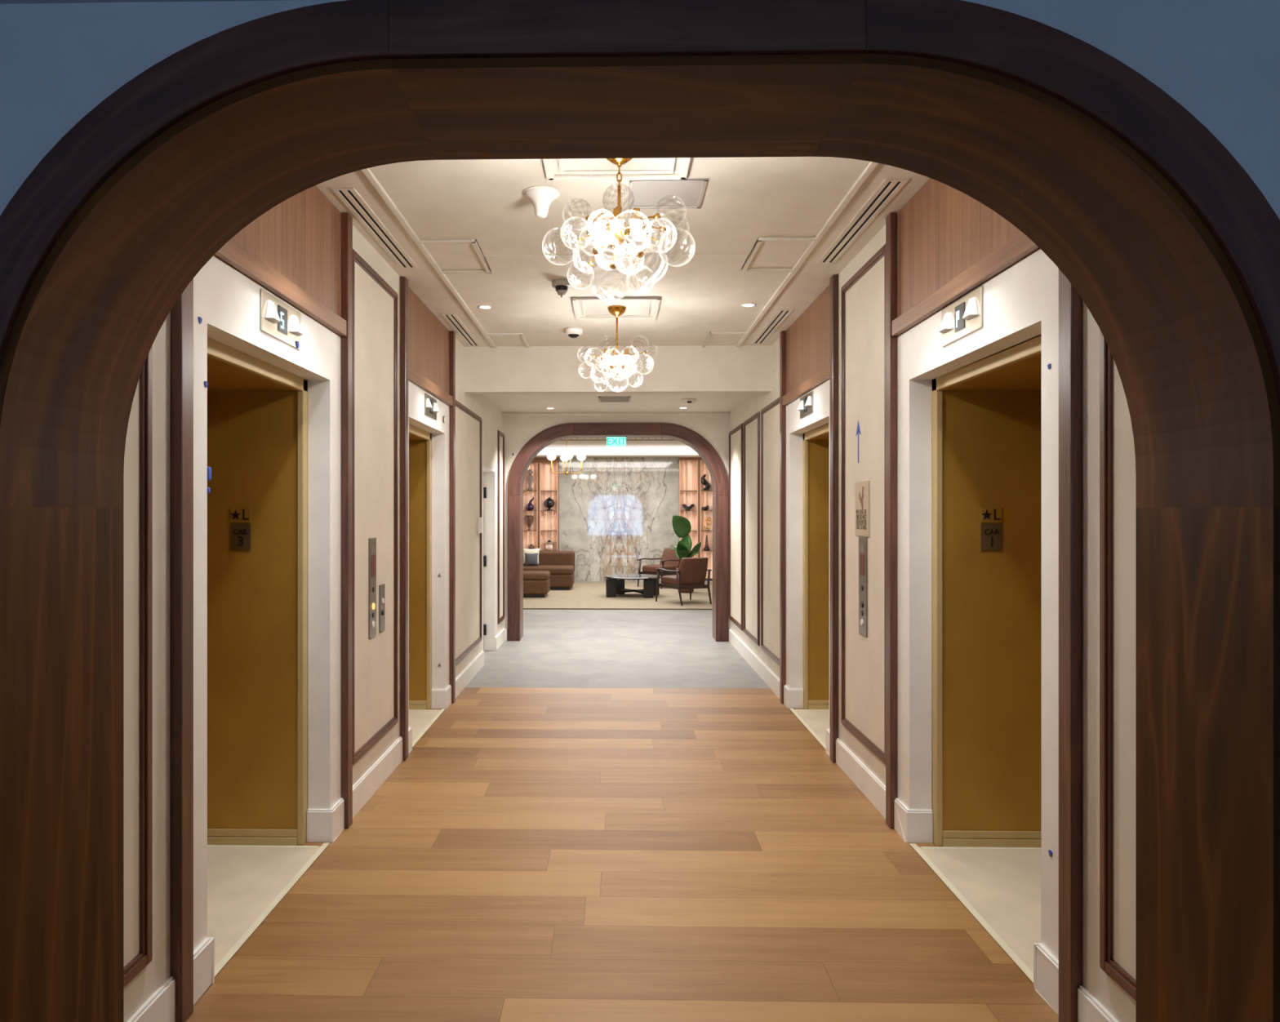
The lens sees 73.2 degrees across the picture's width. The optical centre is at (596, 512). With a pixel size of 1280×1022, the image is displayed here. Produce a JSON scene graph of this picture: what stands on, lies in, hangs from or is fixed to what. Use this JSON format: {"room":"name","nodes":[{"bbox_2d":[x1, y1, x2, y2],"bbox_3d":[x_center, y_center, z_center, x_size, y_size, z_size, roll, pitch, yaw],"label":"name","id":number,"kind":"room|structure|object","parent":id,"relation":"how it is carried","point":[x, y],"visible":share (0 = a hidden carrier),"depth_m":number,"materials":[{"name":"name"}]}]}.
{"room":"elevator lobby","nodes":[
{"label":"elevator lobby","id":0,"kind":"room"},
{"bbox_2d":[0,0,273,4],"bbox_3d":[-0.038,-1.000,-1.797,8.000,0.100,6.805,0,0,1],"label":"ceiling","id":1,"kind":"structure","parent":0,"point":[2,2],"depth_m":1.60,"materials":[{"name":"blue paint"}]},
{"bbox_2d":[123,211,503,1021],"bbox_3d":[-1.270,0.000,6.221,0.120,3.100,8.535,0,0,1],"label":"wall","id":2,"kind":"structure","parent":0,"point":[149,980],"depth_m":2.57,"materials":[{"name":"beige paint"}]},
{"bbox_2d":[123,345,152,988],"bbox_3d":[-1.283,-0.026,2.244,0.020,2.628,0.454,0,0,1],"label":"wall panel","id":3,"kind":"object","parent":2,"relation":"attached to","point":[138,456],"visible":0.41,"depth_m":2.42,"materials":[{"name":"beige fabric"}]},
{"bbox_2d":[170,278,193,1021],"bbox_3d":[-1.267,0.042,2.631,0.036,3.017,0.075,0,0,1],"label":"wall trim","id":4,"kind":"structure","parent":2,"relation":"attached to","point":[182,313],"depth_m":2.60,"materials":[{"name":"brown wood"}]},
{"bbox_2d":[193,255,340,951],"bbox_3d":[-1.761,0.346,3.449,0.994,2.407,1.541,0,0,1],"label":"entrance","id":5,"kind":"object","parent":2,"relation":"attached to","point":[267,416],"depth_m":4.01,"materials":[{"name":"white paint"}]},
{"bbox_2d":[230,507,250,550],"bbox_3d":[-1.659,0.078,4.007,0.096,0.200,0.006,0,0,1],"label":"sign","id":6,"kind":"object","parent":5,"relation":"attached to","point":[240,533],"visible":1,"depth_m":4.01,"materials":[{"name":"brown metal"}]},
{"bbox_2d":[260,288,303,350],"bbox_3d":[-1.250,-0.767,3.454,0.035,0.158,0.404,0,0,1],"label":"lantern","id":7,"kind":"object","parent":5,"relation":"attached to","point":[278,319],"visible":1,"depth_m":3.42,"materials":[{"name":"metal"}]},
{"bbox_2d":[213,185,346,336],"bbox_3d":[-1.258,-1.163,3.439,0.040,0.606,1.540,0,0,1],"label":"transom panel","id":8,"kind":"object","parent":2,"relation":"attached to","point":[291,251],"visible":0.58,"depth_m":3.64,"materials":[{"name":"brown wood"}]},
{"bbox_2d":[126,627,505,1021],"bbox_3d":[-1.260,1.474,6.195,0.140,0.153,8.385,0,0,1],"label":"baseboard","id":9,"kind":"structure","parent":2,"relation":"attached to","point":[323,825],"depth_m":4.04,"materials":[{"name":"white paint"}]},
{"bbox_2d":[341,212,352,828],"bbox_3d":[-1.233,0.042,4.246,0.036,3.017,0.075,0,0,1],"label":"wall post","id":10,"kind":"object","parent":2,"relation":"attached to","point":[346,219],"visible":0.93,"depth_m":4.21,"materials":[{"name":"brown wood"}]},
{"bbox_2d":[352,248,398,765],"bbox_3d":[-1.230,-0.026,4.798,0.020,2.624,0.922,0,0,1],"label":"wall panel","id":11,"kind":"object","parent":2,"relation":"attached to","point":[375,302],"visible":0.82,"depth_m":4.76,"materials":[{"name":"beige fabric"}]},
{"bbox_2d":[368,537,376,639],"bbox_3d":[-1.231,0.414,4.737,0.014,0.547,0.126,0,0,1],"label":"station","id":12,"kind":"object","parent":11,"relation":"attached to","point":[372,541],"visible":1,"depth_m":4.72,"materials":[{"name":"metal"}]},
{"bbox_2d":[378,583,385,632],"bbox_3d":[-1.227,0.548,4.931,0.014,0.268,0.099,0,0,1],"label":"station","id":13,"kind":"object","parent":11,"relation":"attached to","point":[382,587],"visible":1,"depth_m":4.91,"materials":[{"name":"metal"}]},
{"bbox_2d":[400,276,408,760],"bbox_3d":[-1.209,0.042,5.404,0.036,3.017,0.075,0,0,1],"label":"wall post","id":14,"kind":"object","parent":2,"relation":"attached to","point":[403,281],"visible":0.89,"depth_m":5.37,"materials":[{"name":"brown wood"}]},
{"bbox_2d":[408,380,448,727],"bbox_3d":[-1.705,0.346,6.216,0.990,2.407,1.528,0,0,1],"label":"entrance","id":15,"kind":"object","parent":2,"relation":"attached to","point":[428,437],"visible":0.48,"depth_m":6.75,"materials":[{"name":"white paint"}]},
{"bbox_2d":[424,393,439,420],"bbox_3d":[-1.191,-0.764,6.254,0.035,0.149,0.384,0,0,1],"label":"lantern","id":16,"kind":"object","parent":15,"relation":"attached to","point":[431,408],"visible":1,"depth_m":6.22,"materials":[{"name":"metal"}]},
{"bbox_2d":[408,286,453,405],"bbox_3d":[-1.200,-1.163,6.206,0.040,0.606,1.527,0,0,1],"label":"transom panel","id":17,"kind":"object","parent":2,"relation":"attached to","point":[428,337],"visible":0.77,"depth_m":6.13,"materials":[{"name":"brown wood"}]},
{"bbox_2d":[449,331,455,703],"bbox_3d":[-1.175,0.042,7.007,0.036,3.017,0.075,0,0,1],"label":"wall post","id":18,"kind":"object","parent":2,"relation":"attached to","point":[452,335],"visible":0.86,"depth_m":6.97,"materials":[{"name":"brown wood"}]},
{"bbox_2d":[455,400,481,665],"bbox_3d":[-1.166,0.171,7.816,0.020,2.222,1.509,0,0,1],"label":"wall panel","id":19,"kind":"object","parent":2,"relation":"attached to","point":[468,424],"visible":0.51,"depth_m":7.81,"materials":[{"name":"beige fabric"}]},
{"bbox_2d":[482,466,495,650],"bbox_3d":[-1.231,0.540,9.176,0.165,2.020,0.937,0,0,1],"label":"door","id":20,"kind":"structure","parent":2,"relation":"in","point":[488,474],"depth_m":9.63,"materials":[{"name":"white paint"}]},
{"bbox_2d":[497,430,504,624],"bbox_3d":[-1.119,0.171,10.086,0.020,2.222,0.500,0,0,1],"label":"wall panel","id":21,"kind":"object","parent":2,"relation":"attached to","point":[500,435],"visible":1,"depth_m":10.10,"materials":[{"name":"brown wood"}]},
{"bbox_2d":[463,345,771,393],"bbox_3d":[0.182,-1.308,7.673,2.733,0.483,0.120,0,0,1],"label":"beam","id":22,"kind":"structure","parent":2,"relation":"attached to","point":[685,369],"depth_m":7.61,"materials":[{"name":"white paint"}]},
{"bbox_2d":[503,415,729,641],"bbox_3d":[0.241,0.000,10.547,2.960,3.100,0.380,0,0,1],"label":"wall","id":23,"kind":"structure","parent":0,"point":[517,430],"depth_m":10.37,"materials":[{"name":"beige paint"}]},
{"bbox_2d":[503,412,730,416],"bbox_3d":[0.238,-1.180,10.342,2.723,0.040,0.030,0,0,1],"label":"trim","id":24,"kind":"structure","parent":23,"relation":"attached to","point":[505,414],"depth_m":10.33,"materials":[{"name":"white paint"}]},
{"bbox_2d":[507,422,728,641],"bbox_3d":[0.256,0.238,10.537,2.650,2.624,0.420,0,0,1],"label":"archway","id":25,"kind":"object","parent":23,"relation":"attached to","point":[714,464],"visible":1,"depth_m":10.34,"materials":[{"name":"brown wood"}]},
{"bbox_2d":[605,435,626,446],"bbox_3d":[0.238,-0.866,10.507,0.256,0.127,0.040,0,0,1],"label":"exit sign","id":26,"kind":"object","parent":25,"relation":"hanging from","point":[611,441],"visible":1,"depth_m":10.50,"materials":[{"name":"teal plastic"}]},
{"bbox_2d":[482,392,751,413],"bbox_3d":[0.191,-1.250,9.095,3.400,0.100,2.725,0,0,1],"label":"ceiling","id":27,"kind":"structure","parent":0,"point":[506,402],"depth_m":9.45,"materials":[{"name":"white paint"}]},
{"bbox_2d":[598,396,630,402],"bbox_3d":[0.186,-1.195,9.113,0.335,0.010,0.390,0,0,1],"label":"ceiling vent","id":28,"kind":"object","parent":27,"relation":"in","point":[601,399],"visible":1,"depth_m":9.11,"materials":[{"name":"grey metal"}]},
{"bbox_2d":[547,437,688,446],"bbox_3d":[0.319,-1.485,15.217,9.200,0.130,8.960,0,0,1],"label":"ceiling","id":29,"kind":"structure","parent":0,"point":[559,443],"depth_m":17.62,"materials":[{"name":"white paint"}]},
{"bbox_2d":[546,438,586,475],"bbox_3d":[-0.528,-1.035,15.014,0.532,0.770,0.532,0,0,36],"label":"globe chandelier","id":30,"kind":"object","parent":29,"relation":"hanging from","point":[567,455],"visible":0.94,"depth_m":14.98,"materials":[{"name":"gold metal"}]},
{"bbox_2d":[559,437,676,440],"bbox_3d":[0.271,-1.412,14.147,4.150,0.014,5.500,0,0,1],"label":"trim","id":31,"kind":"structure","parent":29,"relation":"attached to","point":[576,437],"depth_m":16.86,"materials":[{"name":"brown metal"}]},
{"bbox_2d":[559,457,679,582],"bbox_3d":[0.495,0.164,19.234,2.675,2.772,0.080,0,0,1],"label":"marble wall","id":32,"kind":"structure","parent":0,"point":[615,513],"depth_m":19.19,"materials":[{"name":"beige stone"}]},
{"bbox_2d":[185,580,1058,1021],"bbox_3d":[0.226,1.597,10.790,10.000,0.105,18.415,0,0,1],"label":"floor","id":33,"kind":"structure","parent":0,"point":[537,854],"depth_m":3.62,"materials":[{"name":"brown wood"}]},
{"bbox_2d":[523,582,712,609],"bbox_3d":[0.440,1.542,16.252,5.620,0.016,5.125,0,0,1],"label":"rug","id":34,"kind":"object","parent":33,"relation":"on","point":[582,595],"visible":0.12,"depth_m":14.97,"materials":[{"name":"beige carpet"}]},
{"bbox_2d":[523,570,550,597],"bbox_3d":[-1.253,1.309,15.730,0.765,0.442,0.670,0,0,1],"label":"ottoman","id":35,"kind":"object","parent":34,"relation":"on","point":[536,584],"visible":0.5,"depth_m":15.40,"materials":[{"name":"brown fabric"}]},
{"bbox_2d":[523,570,550,580],"bbox_3d":[-1.253,1.157,15.730,0.765,0.137,0.670,0,0,1],"label":"cushion","id":36,"kind":"object","parent":35,"relation":"on","point":[527,575],"depth_m":15.40,"materials":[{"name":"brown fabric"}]},
{"bbox_2d":[523,551,574,590],"bbox_3d":[-1.147,1.163,17.373,1.378,0.735,0.950,0,0,1],"label":"sofa","id":37,"kind":"object","parent":34,"relation":"on","point":[560,564],"visible":0.54,"depth_m":16.97,"materials":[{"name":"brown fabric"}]},
{"bbox_2d":[524,552,537,565],"bbox_3d":[-1.305,0.945,17.201,0.276,0.260,0.134,0,0,1],"label":"throw pillow","id":38,"kind":"object","parent":37,"relation":"on","point":[531,559],"visible":1,"depth_m":17.16,"materials":[{"name":"grey fabric"}]},
{"bbox_2d":[523,548,539,564],"bbox_3d":[-1.336,0.895,17.392,0.365,0.330,0.139,0,0,1],"label":"throw pillow","id":39,"kind":"object","parent":37,"relation":"on","point":[525,550],"visible":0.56,"depth_m":17.37,"materials":[{"name":"beige fabric"}]},
{"bbox_2d":[523,564,573,574],"bbox_3d":[-1.152,1.154,17.238,1.375,0.152,0.680,0,0,1],"label":"seat cushion","id":40,"kind":"object","parent":37,"relation":"on","point":[553,569],"depth_m":16.91,"materials":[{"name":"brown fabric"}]},
{"bbox_2d":[604,573,661,597],"bbox_3d":[0.660,1.348,15.740,1.030,0.364,1.030,0,0,1],"label":"coffee table","id":41,"kind":"object","parent":34,"relation":"on","point":[615,584],"visible":0.95,"depth_m":15.51,"materials":[{"name":"black wood"}]},
{"bbox_2d":[636,547,680,588],"bbox_3d":[1.366,1.143,17.698,0.811,0.781,0.756,0,0,-41],"label":"armchair","id":42,"kind":"object","parent":34,"relation":"on","point":[668,561],"visible":0.69,"depth_m":17.63,"materials":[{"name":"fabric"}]},
{"bbox_2d":[642,564,677,573],"bbox_3d":[1.314,1.160,17.653,0.590,0.140,0.540,0,0,-41],"label":"seat cushion","id":43,"kind":"object","parent":42,"relation":"on","point":[646,568],"depth_m":17.48,"materials":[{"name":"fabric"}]},
{"bbox_2d":[654,557,711,605],"bbox_3d":[1.495,1.143,14.562,0.756,0.781,0.811,0,0,-25],"label":"armchair","id":44,"kind":"object","parent":34,"relation":"on","point":[691,572],"visible":1,"depth_m":14.30,"materials":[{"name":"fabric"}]},
{"bbox_2d":[662,575,705,586],"bbox_3d":[1.466,1.160,14.624,0.540,0.140,0.590,0,0,-25],"label":"seat cushion","id":45,"kind":"object","parent":44,"relation":"on","point":[667,580],"depth_m":14.39,"materials":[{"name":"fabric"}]},
{"bbox_2d":[671,515,701,592],"bbox_3d":[1.687,0.794,16.419,0.592,1.472,0.906,0,0,1],"label":"potted plant","id":46,"kind":"object","parent":34,"relation":"on","point":[682,526],"visible":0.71,"depth_m":16.30,"materials":[{"name":"green plant"}]},
{"bbox_2d":[315,156,929,346],"bbox_3d":[0.100,-1.520,4.769,3.400,0.100,5.690,0,0,1],"label":"ceiling","id":47,"kind":"structure","parent":0,"point":[745,199],"depth_m":4.66,"materials":[{"name":"white paint"}]},
{"bbox_2d":[330,186,417,268],"bbox_3d":[-1.138,-1.468,4.535,0.104,0.007,1.280,0,0,1],"label":"ceiling vent","id":48,"kind":"object","parent":47,"relation":"in","point":[350,197],"visible":1,"depth_m":4.39,"materials":[{"name":"beige metal"}]},
{"bbox_2d":[419,239,492,273],"bbox_3d":[-0.800,-1.462,4.943,0.313,0.016,0.620,0,0,1],"label":"trim","id":49,"kind":"structure","parent":47,"relation":"attached to","point":[473,242],"depth_m":4.81,"materials":[{"name":"white paint"}]},
{"bbox_2d":[440,313,480,346],"bbox_3d":[-1.087,-1.468,6.984,0.104,0.007,1.240,0,0,1],"label":"ceiling vent","id":50,"kind":"object","parent":47,"relation":"in","point":[454,321],"visible":1,"depth_m":6.89,"materials":[{"name":"white metal"}]},
{"bbox_2d":[486,332,529,347],"bbox_3d":[-0.750,-1.462,7.337,0.313,0.016,0.590,0,0,1],"label":"trim","id":51,"kind":"structure","parent":47,"relation":"attached to","point":[522,334],"depth_m":7.07,"materials":[{"name":"white paint"}]},
{"bbox_2d":[522,185,559,217],"bbox_3d":[-0.255,-1.413,3.961,0.172,0.113,0.172,0,0,1],"label":"ceiling detector","id":52,"kind":"object","parent":47,"relation":"attached to","point":[541,197],"visible":1,"depth_m":3.93,"materials":[{"name":"white plastic"}]},
{"bbox_2d":[551,278,571,297],"bbox_3d":[-0.223,-1.417,5.476,0.124,0.105,0.124,0,0,1],"label":"smoke detector","id":53,"kind":"object","parent":47,"relation":"attached to","point":[562,285],"visible":1,"depth_m":5.44,"materials":[{"name":"grey plastic"}]},
{"bbox_2d":[564,326,582,337],"bbox_3d":[-0.186,-1.433,6.895,0.148,0.075,0.148,0,0,1],"label":"security camera","id":54,"kind":"object","parent":47,"relation":"attached to","point":[571,331],"visible":1,"depth_m":6.84,"materials":[{"name":"white plastic"}]},
{"bbox_2d":[571,296,661,319],"bbox_3d":[0.140,-1.462,6.188,0.612,0.016,0.628,0,0,1],"label":"trim","id":55,"kind":"structure","parent":47,"relation":"attached to","point":[574,300],"depth_m":6.18,"materials":[{"name":"white paint"}]},
{"bbox_2d":[483,253,750,256],"bbox_3d":[0.111,-1.468,4.919,1.520,0.003,0.010,0,0,1],"label":"trim","id":56,"kind":"structure","parent":47,"relation":"attached to","point":[678,254],"depth_m":4.91,"materials":[{"name":"white paint"}]},
{"bbox_2d":[542,157,691,181],"bbox_3d":[0.083,-1.462,3.459,0.612,0.016,0.628,0,0,1],"label":"trim","id":57,"kind":"structure","parent":47,"relation":"attached to","point":[550,176],"depth_m":3.74,"materials":[{"name":"white paint"}]},
{"bbox_2d":[591,305,646,381],"bbox_3d":[0.151,-1.160,6.186,0.582,0.619,0.447,0,0,1],"label":"chandelier","id":58,"kind":"object","parent":47,"relation":"hanging from","point":[615,310],"visible":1,"depth_m":6.14,"materials":[{"name":"gold metal"}]},
{"bbox_2d":[360,161,878,347],"bbox_3d":[0.110,-1.462,4.794,2.186,0.016,5.640,0,0,1],"label":"trim","id":59,"kind":"structure","parent":47,"relation":"attached to","point":[871,166],"depth_m":4.61,"materials":[{"name":"white paint"}]},
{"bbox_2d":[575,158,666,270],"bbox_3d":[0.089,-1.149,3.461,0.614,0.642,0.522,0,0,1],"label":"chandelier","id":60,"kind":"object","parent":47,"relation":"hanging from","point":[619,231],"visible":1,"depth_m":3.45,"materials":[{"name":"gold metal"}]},
{"bbox_2d":[591,209,607,224],"bbox_3d":[0.012,-1.185,3.447,0.062,0.052,0.062,0,0,1],"label":"light bulb","id":61,"kind":"object","parent":60,"relation":"attached to","point":[599,219],"depth_m":3.43,"materials":[{"name":"glass"}]},
{"bbox_2d":[608,208,624,222],"bbox_3d":[0.079,-1.173,3.395,0.062,0.052,0.062,0,0,1],"label":"light bulb","id":62,"kind":"object","parent":60,"relation":"attached to","point":[616,217],"depth_m":3.38,"materials":[{"name":"glass"}]},
{"bbox_2d":[628,207,644,222],"bbox_3d":[0.158,-1.185,3.426,0.062,0.052,0.062,0,0,1],"label":"light bulb","id":63,"kind":"object","parent":60,"relation":"attached to","point":[636,217],"depth_m":3.41,"materials":[{"name":"glass"}]},
{"bbox_2d":[627,177,707,208],"bbox_3d":[0.321,-1.466,3.969,0.347,0.008,0.354,0,0,1],"label":"ceiling panel","id":64,"kind":"object","parent":47,"relation":"in","point":[689,193],"visible":0.92,"depth_m":3.96,"materials":[{"name":"grey paint"}]},
{"bbox_2d":[702,331,746,346],"bbox_3d":[1.077,-1.462,7.299,0.322,0.016,0.590,0,0,1],"label":"trim","id":65,"kind":"structure","parent":47,"relation":"attached to","point":[710,333],"depth_m":7.01,"materials":[{"name":"white paint"}]},
{"bbox_2d":[751,309,793,344],"bbox_3d":[1.385,-1.468,6.867,0.104,0.007,1.270,0,0,1],"label":"ceiling vent","id":66,"kind":"object","parent":47,"relation":"in","point":[780,317],"visible":1,"depth_m":6.77,"materials":[{"name":"white metal"}]},
{"bbox_2d":[740,236,816,272],"bbox_3d":[1.027,-1.462,4.905,0.322,0.016,0.620,0,0,1],"label":"trim","id":67,"kind":"structure","parent":47,"relation":"attached to","point":[760,239],"depth_m":4.73,"materials":[{"name":"white paint"}]},
{"bbox_2d":[817,178,908,263],"bbox_3d":[1.336,-1.468,4.433,0.104,0.007,1.280,0,0,1],"label":"ceiling vent","id":68,"kind":"object","parent":47,"relation":"in","point":[888,188],"visible":1,"depth_m":4.29,"materials":[{"name":"beige metal"}]},
{"bbox_2d":[0,0,1279,219],"bbox_3d":[0.037,0.000,1.778,8.000,3.100,0.386,0,0,1],"label":"wall","id":69,"kind":"structure","parent":0,"point":[1219,60],"depth_m":1.57,"materials":[{"name":"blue paint"}]},
{"bbox_2d":[0,0,1279,1021],"bbox_3d":[0.057,0.308,1.763,2.564,2.484,0.422,0,0,1],"label":"archway","id":70,"kind":"object","parent":69,"relation":"attached to","point":[1170,245],"visible":1,"depth_m":1.68,"materials":[{"name":"brown wood"}]},
{"bbox_2d":[729,211,1135,1021],"bbox_3d":[1.572,0.000,6.161,0.120,3.100,8.535,0,0,1],"label":"wall","id":71,"kind":"structure","parent":0,"point":[1106,991],"depth_m":2.52,"materials":[{"name":"beige paint"}]},
{"bbox_2d":[728,422,742,631],"bbox_3d":[1.578,0.159,9.787,0.020,2.238,1.035,0,0,1],"label":"wall panel","id":72,"kind":"object","parent":71,"relation":"attached to","point":[735,435],"visible":1,"depth_m":9.81,"materials":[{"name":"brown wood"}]},
{"bbox_2d":[743,411,759,646],"bbox_3d":[1.555,0.159,8.674,0.020,2.238,0.935,0,0,1],"label":"wall panel","id":73,"kind":"object","parent":71,"relation":"attached to","point":[752,425],"visible":1,"depth_m":8.65,"materials":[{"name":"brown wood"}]},
{"bbox_2d":[760,397,779,665],"bbox_3d":[1.531,0.159,7.554,0.020,2.238,1.008,0,0,1],"label":"wall panel","id":74,"kind":"object","parent":71,"relation":"attached to","point":[770,415],"visible":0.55,"depth_m":7.61,"materials":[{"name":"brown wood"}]},
{"bbox_2d":[779,330,786,703],"bbox_3d":[1.512,0.042,6.995,0.036,3.017,0.075,0,0,1],"label":"wall post","id":75,"kind":"object","parent":71,"relation":"attached to","point":[783,333],"visible":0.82,"depth_m":6.96,"materials":[{"name":"brown wood"}]},
{"bbox_2d":[782,284,830,405],"bbox_3d":[1.503,-1.163,6.178,0.040,0.606,1.560,0,0,1],"label":"transom panel","id":76,"kind":"object","parent":71,"relation":"attached to","point":[808,338],"visible":0.77,"depth_m":6.09,"materials":[{"name":"brown wood"}]},
{"bbox_2d":[830,275,838,762],"bbox_3d":[1.477,0.042,5.360,0.036,3.017,0.075,0,0,1],"label":"wall post","id":77,"kind":"object","parent":71,"relation":"attached to","point":[834,278],"visible":0.9,"depth_m":5.32,"materials":[{"name":"brown wood"}]},
{"bbox_2d":[786,378,932,752],"bbox_3d":[2.008,0.346,6.167,0.990,2.407,1.561,0,0,1],"label":"entrance","id":78,"kind":"object","parent":71,"relation":"attached to","point":[808,437],"visible":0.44,"depth_m":6.76,"materials":[{"name":"white paint"}]},
{"bbox_2d":[797,390,813,418],"bbox_3d":[1.495,-0.772,6.201,0.035,0.152,0.400,0,0,1],"label":"lantern","id":79,"kind":"object","parent":78,"relation":"attached to","point":[806,406],"visible":1,"depth_m":6.17,"materials":[{"name":"metal"}]},
{"bbox_2d":[840,244,885,764],"bbox_3d":[1.473,-0.041,4.763,0.020,2.642,0.885,0,0,1],"label":"wall panel","id":80,"kind":"object","parent":71,"relation":"attached to","point":[863,296],"visible":0.8,"depth_m":4.74,"materials":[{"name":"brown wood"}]},
{"bbox_2d":[854,480,869,537],"bbox_3d":[1.475,-0.018,4.788,0.010,0.303,0.255,0,0,1],"label":"fire sign","id":81,"kind":"object","parent":80,"relation":"attached to","point":[861,488],"visible":1,"depth_m":4.77,"materials":[{"name":"beige plastic"}]},
{"bbox_2d":[858,536,867,636],"bbox_3d":[1.473,0.409,4.773,0.014,0.546,0.147,0,0,1],"label":"station","id":82,"kind":"object","parent":80,"relation":"attached to","point":[863,541],"visible":1,"depth_m":4.75,"materials":[{"name":"metal"}]},
{"bbox_2d":[885,212,897,828],"bbox_3d":[1.454,0.042,4.246,0.036,3.017,0.075,0,0,1],"label":"wall trim","id":83,"kind":"structure","parent":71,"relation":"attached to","point":[891,219],"depth_m":4.21,"materials":[{"name":"brown wood"}]},
{"bbox_2d":[728,628,1118,1021],"bbox_3d":[1.554,1.474,6.136,0.125,0.153,8.385,0,0,1],"label":"baseboard","id":84,"kind":"structure","parent":71,"relation":"attached to","point":[913,826],"depth_m":4.09,"materials":[{"name":"white paint"}]},
{"bbox_2d":[892,177,1039,336],"bbox_3d":[1.445,-1.163,3.413,0.040,0.606,1.591,0,0,1],"label":"transom panel","id":85,"kind":"object","parent":71,"relation":"attached to","point":[950,243],"visible":0.57,"depth_m":3.59,"materials":[{"name":"brown wood"}]},
{"bbox_2d":[897,248,1058,960],"bbox_3d":[1.950,0.346,3.402,0.990,2.407,1.592,0,0,1],"label":"entrance","id":86,"kind":"object","parent":71,"relation":"attached to","point":[978,412],"visible":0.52,"depth_m":3.98,"materials":[{"name":"white paint"}]},
{"bbox_2d":[938,285,982,346],"bbox_3d":[1.437,-0.773,3.431,0.035,0.157,0.395,0,0,1],"label":"lantern","id":87,"kind":"object","parent":86,"relation":"attached to","point":[963,317],"visible":1,"depth_m":3.40,"materials":[{"name":"metal"}]},
{"bbox_2d":[980,507,1001,551],"bbox_3d":[1.826,0.078,3.983,0.096,0.200,0.006,0,0,1],"label":"sign","id":88,"kind":"object","parent":86,"relation":"attached to","point":[990,533],"visible":1,"depth_m":3.98,"materials":[{"name":"brown metal"}]},
{"bbox_2d":[1058,268,1082,1021],"bbox_3d":[1.419,0.042,2.579,0.036,3.017,0.075,0,0,1],"label":"wall trim","id":89,"kind":"structure","parent":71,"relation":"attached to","point":[1070,303],"depth_m":2.55,"materials":[{"name":"brown wood"}]},
{"bbox_2d":[1099,328,1135,1000],"bbox_3d":[1.419,-0.031,2.197,0.020,2.638,0.473,0,0,1],"label":"wall panel","id":90,"kind":"object","parent":71,"relation":"attached to","point":[1117,447],"visible":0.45,"depth_m":2.37,"materials":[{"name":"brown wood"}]},
{"bbox_3d":[0.412,-0.050,19.666,9.200,3.200,0.100,0,0,1],"label":"wall","id":91,"kind":"structure","parent":0,"visible":0},
{"bbox_2d":[523,457,537,549],"bbox_3d":[-1.502,0.139,19.386,0.365,2.722,0.300,0,0,1],"label":"display niche","id":92,"kind":"object","parent":91,"relation":"attached to","point":[531,536],"visible":0.51,"depth_m":19.49,"materials":[{"name":"brown wood"}]},
{"bbox_2d":[524,515,533,530],"bbox_3d":[-1.524,0.241,19.386,0.200,0.337,0.200,0,0,1],"label":"vase","id":93,"kind":"object","parent":92,"relation":"on","point":[528,518],"visible":1,"depth_m":19.32,"materials":[{"name":"brown ceramic"}]},
{"bbox_2d":[526,469,533,490],"bbox_3d":[-1.504,-0.725,19.386,0.160,0.480,0.158,0,0,1],"label":"figurine","id":94,"kind":"object","parent":92,"relation":"on","point":[530,477],"visible":1,"depth_m":19.34,"materials":[{"name":"grey ceramic"}]},
{"bbox_2d":[539,457,558,551],"bbox_3d":[-1.067,0.139,19.377,0.410,2.722,0.300,0,0,1],"label":"display niche","id":95,"kind":"object","parent":91,"relation":"attached to","point":[548,481],"visible":0.81,"depth_m":19.48,"materials":[{"name":"brown wood"}]},
{"bbox_2d":[544,497,554,510],"bbox_3d":[-1.069,-0.187,19.377,0.224,0.300,0.224,0,0,1],"label":"globe ornament","id":96,"kind":"object","parent":95,"relation":"on","point":[548,503],"visible":1,"depth_m":19.30,"materials":[{"name":"black ceramic"}]},
{"bbox_2d":[535,446,700,457],"bbox_3d":[0.400,-1.316,19.081,9.000,0.188,1.070,0,0,1],"label":"trim","id":97,"kind":"structure","parent":91,"relation":"attached to","point":[537,455],"depth_m":18.69,"materials":[{"name":"beige paint"}]},
{"bbox_2d":[537,446,697,454],"bbox_3d":[0.388,-1.323,18.540,8.000,0.165,0.012,0,0,1],"label":"light","id":98,"kind":"object","parent":91,"relation":"attached to","point":[624,450],"visible":0.29,"depth_m":18.53,"materials":[{"name":"white"}]},
{"bbox_2d":[537,457,700,557],"bbox_3d":[0.406,0.164,19.401,9.000,2.772,0.430,0,0,1],"label":"trim","id":99,"kind":"structure","parent":91,"relation":"attached to","point":[699,458],"depth_m":19.21,"materials":[{"name":"brown wood"}]},
{"bbox_2d":[679,457,697,557],"bbox_3d":[2.048,0.139,19.311,0.414,2.722,0.300,0,0,1],"label":"display niche","id":100,"kind":"object","parent":91,"relation":"attached to","point":[688,466],"visible":0.62,"depth_m":19.41,"materials":[{"name":"brown wood"}]},
{"bbox_2d":[700,457,712,578],"bbox_3d":[2.508,0.139,19.302,0.413,2.722,0.300,0,0,1],"label":"display niche","id":101,"kind":"object","parent":91,"relation":"attached to","point":[706,496],"visible":0.47,"depth_m":19.43,"materials":[{"name":"orange wood"}]},
{"bbox_2d":[701,474,710,490],"bbox_3d":[2.438,-0.669,19.303,0.228,0.369,0.140,0,0,1],"label":"sculpture","id":102,"kind":"object","parent":101,"relation":"on","point":[704,481],"visible":1,"depth_m":19.25,"materials":[{"name":"black ceramic"}]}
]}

